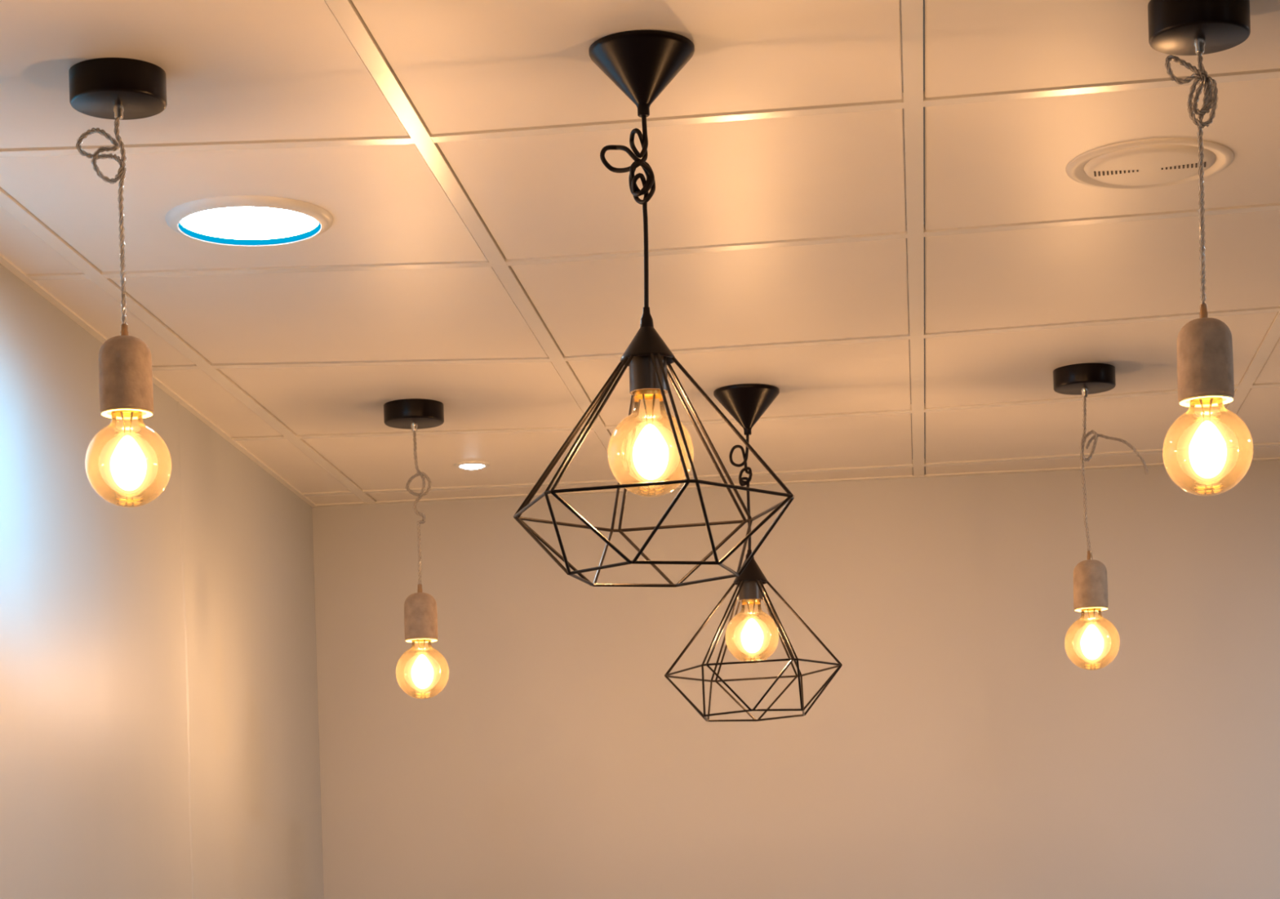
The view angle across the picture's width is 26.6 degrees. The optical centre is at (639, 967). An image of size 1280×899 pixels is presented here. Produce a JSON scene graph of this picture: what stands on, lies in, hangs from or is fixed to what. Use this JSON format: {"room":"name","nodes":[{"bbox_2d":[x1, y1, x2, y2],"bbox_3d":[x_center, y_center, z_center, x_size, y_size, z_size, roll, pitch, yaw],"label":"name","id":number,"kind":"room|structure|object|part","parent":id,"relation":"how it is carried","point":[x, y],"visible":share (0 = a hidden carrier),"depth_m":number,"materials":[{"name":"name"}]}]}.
{"room":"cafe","nodes":[
{"label":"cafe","id":0,"kind":"room"},
{"bbox_2d":[0,263,324,898],"bbox_3d":[-1.282,0.255,0.058,0.100,2.567,11.847,-2,0,5],"label":"wall","id":1,"kind":"structure","parent":0,"point":[95,802],"depth_m":4.53,"materials":[{"name":"paint"}]},
{"bbox_2d":[0,253,317,506],"bbox_3d":[-1.264,-0.998,0.052,0.020,0.003,11.846,-2,0,5],"label":"trim","id":2,"kind":"structure","parent":1,"relation":"attached to","point":[4,261],"depth_m":4.70,"materials":[{"name":"white"}]},
{"bbox_2d":[176,401,194,898],"bbox_3d":[-0.786,0.255,4.832,0.004,2.537,0.039,-2,0,6],"label":"trim","id":3,"kind":"structure","parent":1,"relation":"attached to","point":[177,402],"depth_m":4.83,"materials":[{"name":"paint"}]},
{"bbox_2d":[0,0,1279,504],"bbox_3d":[2.589,-1.125,-0.355,7.910,0.020,11.843,-2,0,6],"label":"ceiling","id":4,"kind":"structure","parent":0,"point":[235,70],"depth_m":3.77,"materials":[{"name":"white paint"}]},
{"bbox_2d":[68,57,171,507],"bbox_3d":[-0.588,-0.772,3.085,0.109,0.494,0.109,-2,0,6],"label":"pendant lamp","id":5,"kind":"object","parent":4,"relation":"hanging from","point":[116,89],"visible":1,"depth_m":3.07,"materials":[{"name":"clear glass"}]},
{"bbox_3d":[-0.612,-0.855,3.088,0.059,0.253,0.020,-2,0,6],"label":"cord","id":6,"kind":"part","parent":5,"relation":"part of","materials":[{"name":"grey fabric"}]},
{"bbox_2d":[98,335,153,419],"bbox_3d":[-0.587,-0.675,3.085,0.060,0.088,0.060,-2,0,6],"label":"socket","id":7,"kind":"object","parent":5,"relation":"attached to","point":[125,362],"depth_m":3.06,"materials":[{"name":"brown"}]},
{"bbox_3d":[-0.585,-0.620,3.085,0.016,0.032,0.016,-2,0,6],"label":"glass mount","id":8,"kind":"part","parent":5,"relation":"part of","materials":[{"name":"clear glass"}]},
{"bbox_3d":[-0.584,-0.582,3.085,0.097,0.114,0.097,-2,0,6],"label":"bulb","id":9,"kind":"part","parent":5,"relation":"part of","materials":[{"name":"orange glass"}]},
{"bbox_2d":[0,186,377,502],"bbox_3d":[-1.210,-1.004,0.047,0.024,0.012,11.845,-2,0,6],"label":"trim","id":10,"kind":"structure","parent":4,"relation":"attached to","point":[7,202],"depth_m":4.31,"materials":[{"name":"white"}]},
{"bbox_2d":[164,195,333,246],"bbox_3d":[-0.533,-1.016,3.692,0.227,0.010,0.227,-2,0,6],"label":"recessed light","id":11,"kind":"object","parent":4,"relation":"in","point":[231,220],"visible":1,"depth_m":3.69,"materials":[{"name":"white plastic"}]},
{"bbox_2d":[180,206,318,239],"bbox_3d":[-0.533,-1.020,3.692,0.190,0.002,0.190,-2,0,19],"label":"diffuser","id":12,"kind":"object","parent":11,"relation":"attached to","point":[197,223],"depth_m":3.70,"materials":[{"name":"white plastic"}]},
{"bbox_2d":[383,398,448,698],"bbox_3d":[-0.404,-0.757,4.928,0.109,0.536,0.109,-2,0,6],"label":"pendant lamp","id":13,"kind":"object","parent":4,"relation":"hanging from","point":[420,615],"visible":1,"depth_m":4.92,"materials":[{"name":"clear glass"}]},
{"bbox_3d":[-0.402,-0.842,4.928,0.047,0.297,0.020,-2,0,6],"label":"cord","id":14,"kind":"part","parent":13,"relation":"part of","materials":[{"name":"grey fabric"}]},
{"bbox_2d":[404,592,438,642],"bbox_3d":[-0.399,-0.639,4.928,0.060,0.087,0.060,-2,0,6],"label":"socket","id":15,"kind":"object","parent":13,"relation":"attached to","point":[420,615],"depth_m":4.90,"materials":[{"name":"brown"}]},
{"bbox_3d":[-0.398,-0.584,4.928,0.016,0.033,0.016,-2,0,6],"label":"glass mount","id":16,"kind":"part","parent":13,"relation":"part of","materials":[{"name":"clear glass"}]},
{"bbox_3d":[-0.397,-0.547,4.928,0.097,0.114,0.097,-2,0,6],"label":"bulb","id":17,"kind":"part","parent":13,"relation":"part of","materials":[{"name":"orange glass"}]},
{"bbox_2d":[453,460,490,469],"bbox_3d":[-0.343,-1.022,5.519,0.076,0.010,0.076,-2,0,6],"label":"recessed light","id":18,"kind":"object","parent":4,"relation":"in","point":[470,464],"visible":1,"depth_m":5.50,"materials":[{"name":"white plastic"}]},
{"bbox_2d":[324,0,636,479],"bbox_3d":[-0.627,-1.022,-0.015,0.024,0.012,11.845,-2,0,6],"label":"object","id":19,"kind":"structure","parent":4,"relation":"attached to","point":[345,12],"depth_m":3.56,"materials":[{"name":"white"}]},
{"bbox_2d":[0,68,1279,157],"bbox_3d":[2.958,-1.130,2.989,7.880,0.012,0.087,-2,0,6],"label":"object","id":20,"kind":"structure","parent":4,"relation":"attached to","point":[1266,73],"depth_m":3.32,"materials":[{"name":"white metal"}]},
{"bbox_2d":[26,203,1279,280],"bbox_3d":[3.017,-1.132,3.582,7.888,0.012,0.098,-2,0,6],"label":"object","id":21,"kind":"structure","parent":4,"relation":"attached to","point":[1271,206],"depth_m":3.92,"materials":[{"name":"white metal"}]},
{"bbox_2d":[513,30,794,586],"bbox_3d":[0.007,-0.740,3.053,0.322,0.595,0.306,-2,0,6],"label":"pendant lamp","id":22,"kind":"object","parent":4,"relation":"hanging from","point":[642,64],"visible":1,"depth_m":3.04,"materials":[{"name":"black metal"}]},
{"bbox_3d":[-0.012,-0.853,3.054,0.061,0.225,0.019,-2,0,6],"label":"cord","id":23,"kind":"part","parent":22,"relation":"part of","materials":[{"name":"black plastic"}]},
{"bbox_2d":[629,355,667,395],"bbox_3d":[0.009,-0.670,3.053,0.043,0.043,0.043,-2,0,6],"label":"socket","id":24,"kind":"object","parent":22,"relation":"attached to","point":[643,380],"depth_m":3.03,"materials":[{"name":"grey metal"}]},
{"bbox_3d":[0.011,-0.630,3.053,0.016,0.039,0.016,-2,0,6],"label":"glass mount","id":25,"kind":"part","parent":22,"relation":"part of","materials":[{"name":"clear glass"}]},
{"bbox_3d":[0.012,-0.592,3.053,0.097,0.120,0.097,-2,0,6],"label":"bulb","id":26,"kind":"part","parent":22,"relation":"part of","materials":[{"name":"orange glass"}]},
{"bbox_2d":[151,306,1279,370],"bbox_3d":[3.079,-1.134,4.203,7.896,0.012,0.122,-2,0,6],"label":"trim","id":27,"kind":"structure","parent":4,"relation":"attached to","point":[1267,309],"depth_m":4.54,"materials":[{"name":"white"}]},
{"bbox_2d":[664,383,842,721],"bbox_3d":[0.198,-0.748,4.891,0.321,0.590,0.286,-2,0,6],"label":"pendant lamp","id":28,"kind":"object","parent":4,"relation":"hanging from","point":[746,402],"visible":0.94,"depth_m":4.88,"materials":[{"name":"black metal"}]},
{"bbox_3d":[0.184,-0.859,4.892,0.042,0.217,0.019,-2,0,6],"label":"cord","id":29,"kind":"part","parent":28,"relation":"part of","materials":[{"name":"black fabric"}]},
{"bbox_2d":[738,580,763,601],"bbox_3d":[0.200,-0.683,4.891,0.043,0.039,0.043,-2,0,6],"label":"socket","id":30,"kind":"object","parent":28,"relation":"attached to","point":[749,590],"depth_m":4.87,"materials":[{"name":"grey metal"}]},
{"bbox_3d":[0.201,-0.646,4.891,0.016,0.035,0.016,-2,0,6],"label":"glass mount","id":31,"kind":"part","parent":28,"relation":"part of","materials":[{"name":"clear glass"}]},
{"bbox_3d":[0.202,-0.609,4.891,0.097,0.116,0.097,-2,0,6],"label":"bulb","id":32,"kind":"part","parent":28,"relation":"part of","materials":[{"name":"orange glass"}]},
{"bbox_2d":[231,382,1279,440],"bbox_3d":[3.138,-1.135,4.805,7.903,0.012,0.100,-2,0,6],"label":"trim","id":33,"kind":"structure","parent":4,"relation":"attached to","point":[1277,384],"depth_m":5.14,"materials":[{"name":"white"}]},
{"bbox_2d":[302,442,1279,496],"bbox_3d":[3.197,-1.137,5.390,7.910,0.012,0.080,-2,0,6],"label":"trim","id":34,"kind":"structure","parent":4,"relation":"attached to","point":[1267,444],"depth_m":5.70,"materials":[{"name":"white"}]},
{"bbox_2d":[901,0,924,475],"bbox_3d":[-0.023,-1.040,-0.079,0.024,0.012,11.845,-2,0,6],"label":"trim","id":35,"kind":"structure","parent":4,"relation":"attached to","point":[912,11],"depth_m":3.66,"materials":[{"name":"white metal"}]},
{"bbox_2d":[1053,363,1147,670],"bbox_3d":[0.814,-0.795,4.810,0.148,0.533,0.109,-2,0,-27],"label":"pendant lamp","id":36,"kind":"object","parent":4,"relation":"hanging from","point":[1090,575],"visible":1,"depth_m":4.79,"materials":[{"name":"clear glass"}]},
{"bbox_3d":[0.798,-0.881,4.800,0.032,0.291,0.019,-2,0,6],"label":"cord","id":37,"kind":"part","parent":36,"relation":"part of","materials":[{"name":"grey fabric"}]},
{"bbox_2d":[1073,559,1108,611],"bbox_3d":[0.799,-0.679,4.801,0.060,0.088,0.060,-2,0,6],"label":"socket","id":38,"kind":"object","parent":36,"relation":"attached to","point":[1090,575],"depth_m":4.78,"materials":[{"name":"brown"}]},
{"bbox_3d":[0.801,-0.624,4.801,0.016,0.034,0.016,-2,0,6],"label":"glass mount","id":39,"kind":"part","parent":36,"relation":"part of","materials":[{"name":"clear glass"}]},
{"bbox_3d":[0.802,-0.586,4.801,0.097,0.116,0.097,-2,0,6],"label":"bulb","id":40,"kind":"part","parent":36,"relation":"part of","materials":[{"name":"orange glass"}]},
{"bbox_2d":[1066,137,1234,189],"bbox_3d":[0.670,-1.053,3.557,0.218,0.009,0.218,-2,0,11],"label":"ceiling vent","id":41,"kind":"object","parent":4,"relation":"in","point":[1159,162],"visible":0.95,"depth_m":3.54,"materials":[{"name":"beige plastic"}]},
{"bbox_3d":[0.670,-1.053,3.557,0.171,0.008,0.171,-2,0,11],"label":"plate","id":42,"kind":"part","parent":41,"relation":"part of","materials":[{"name":"beige plastic"}]},
{"bbox_2d":[1147,0,1253,495],"bbox_3d":[0.618,-0.786,2.957,0.109,0.539,0.109,-2,0,6],"label":"pendant lamp","id":43,"kind":"object","parent":4,"relation":"hanging from","point":[1205,357],"visible":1,"depth_m":2.95,"materials":[{"name":"clear glass"}]},
{"bbox_3d":[0.606,-0.866,2.958,0.057,0.293,0.020,-2,0,6],"label":"cord","id":44,"kind":"part","parent":43,"relation":"part of","materials":[{"name":"grey fabric"}]},
{"bbox_2d":[1177,317,1234,407],"bbox_3d":[0.618,-0.663,2.957,0.060,0.090,0.060,-2,0,6],"label":"socket","id":45,"kind":"object","parent":43,"relation":"attached to","point":[1205,357],"depth_m":2.93,"materials":[{"name":"brown"}]},
{"bbox_3d":[0.619,-0.609,2.957,0.016,0.029,0.016,-2,0,6],"label":"glass mount","id":46,"kind":"part","parent":43,"relation":"part of","materials":[{"name":"clear glass"}]},
{"bbox_3d":[0.620,-0.572,2.957,0.097,0.110,0.097,-2,0,6],"label":"bulb","id":47,"kind":"part","parent":43,"relation":"part of","materials":[{"name":"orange glass"}]},
{"bbox_2d":[1196,311,1279,462],"bbox_3d":[0.572,-1.058,-0.142,0.024,0.012,11.845,-2,0,6],"label":"trim","id":48,"kind":"structure","parent":4,"relation":"attached to","point":[1272,335],"depth_m":4.87,"materials":[{"name":"white metal"}]},
{"bbox_2d":[311,459,1279,898],"bbox_3d":[3.254,0.119,5.584,8.112,2.567,0.100,-2,0,6],"label":"wall","id":49,"kind":"structure","parent":0,"point":[957,748],"depth_m":5.83,"materials":[{"name":"paint"}]},
{"bbox_2d":[315,457,1279,506],"bbox_3d":[3.216,-1.132,5.525,7.900,0.002,0.018,-2,0,6],"label":"trim","id":50,"kind":"structure","parent":49,"relation":"attached to","point":[1273,458],"depth_m":5.82,"materials":[{"name":"white"}]}
]}

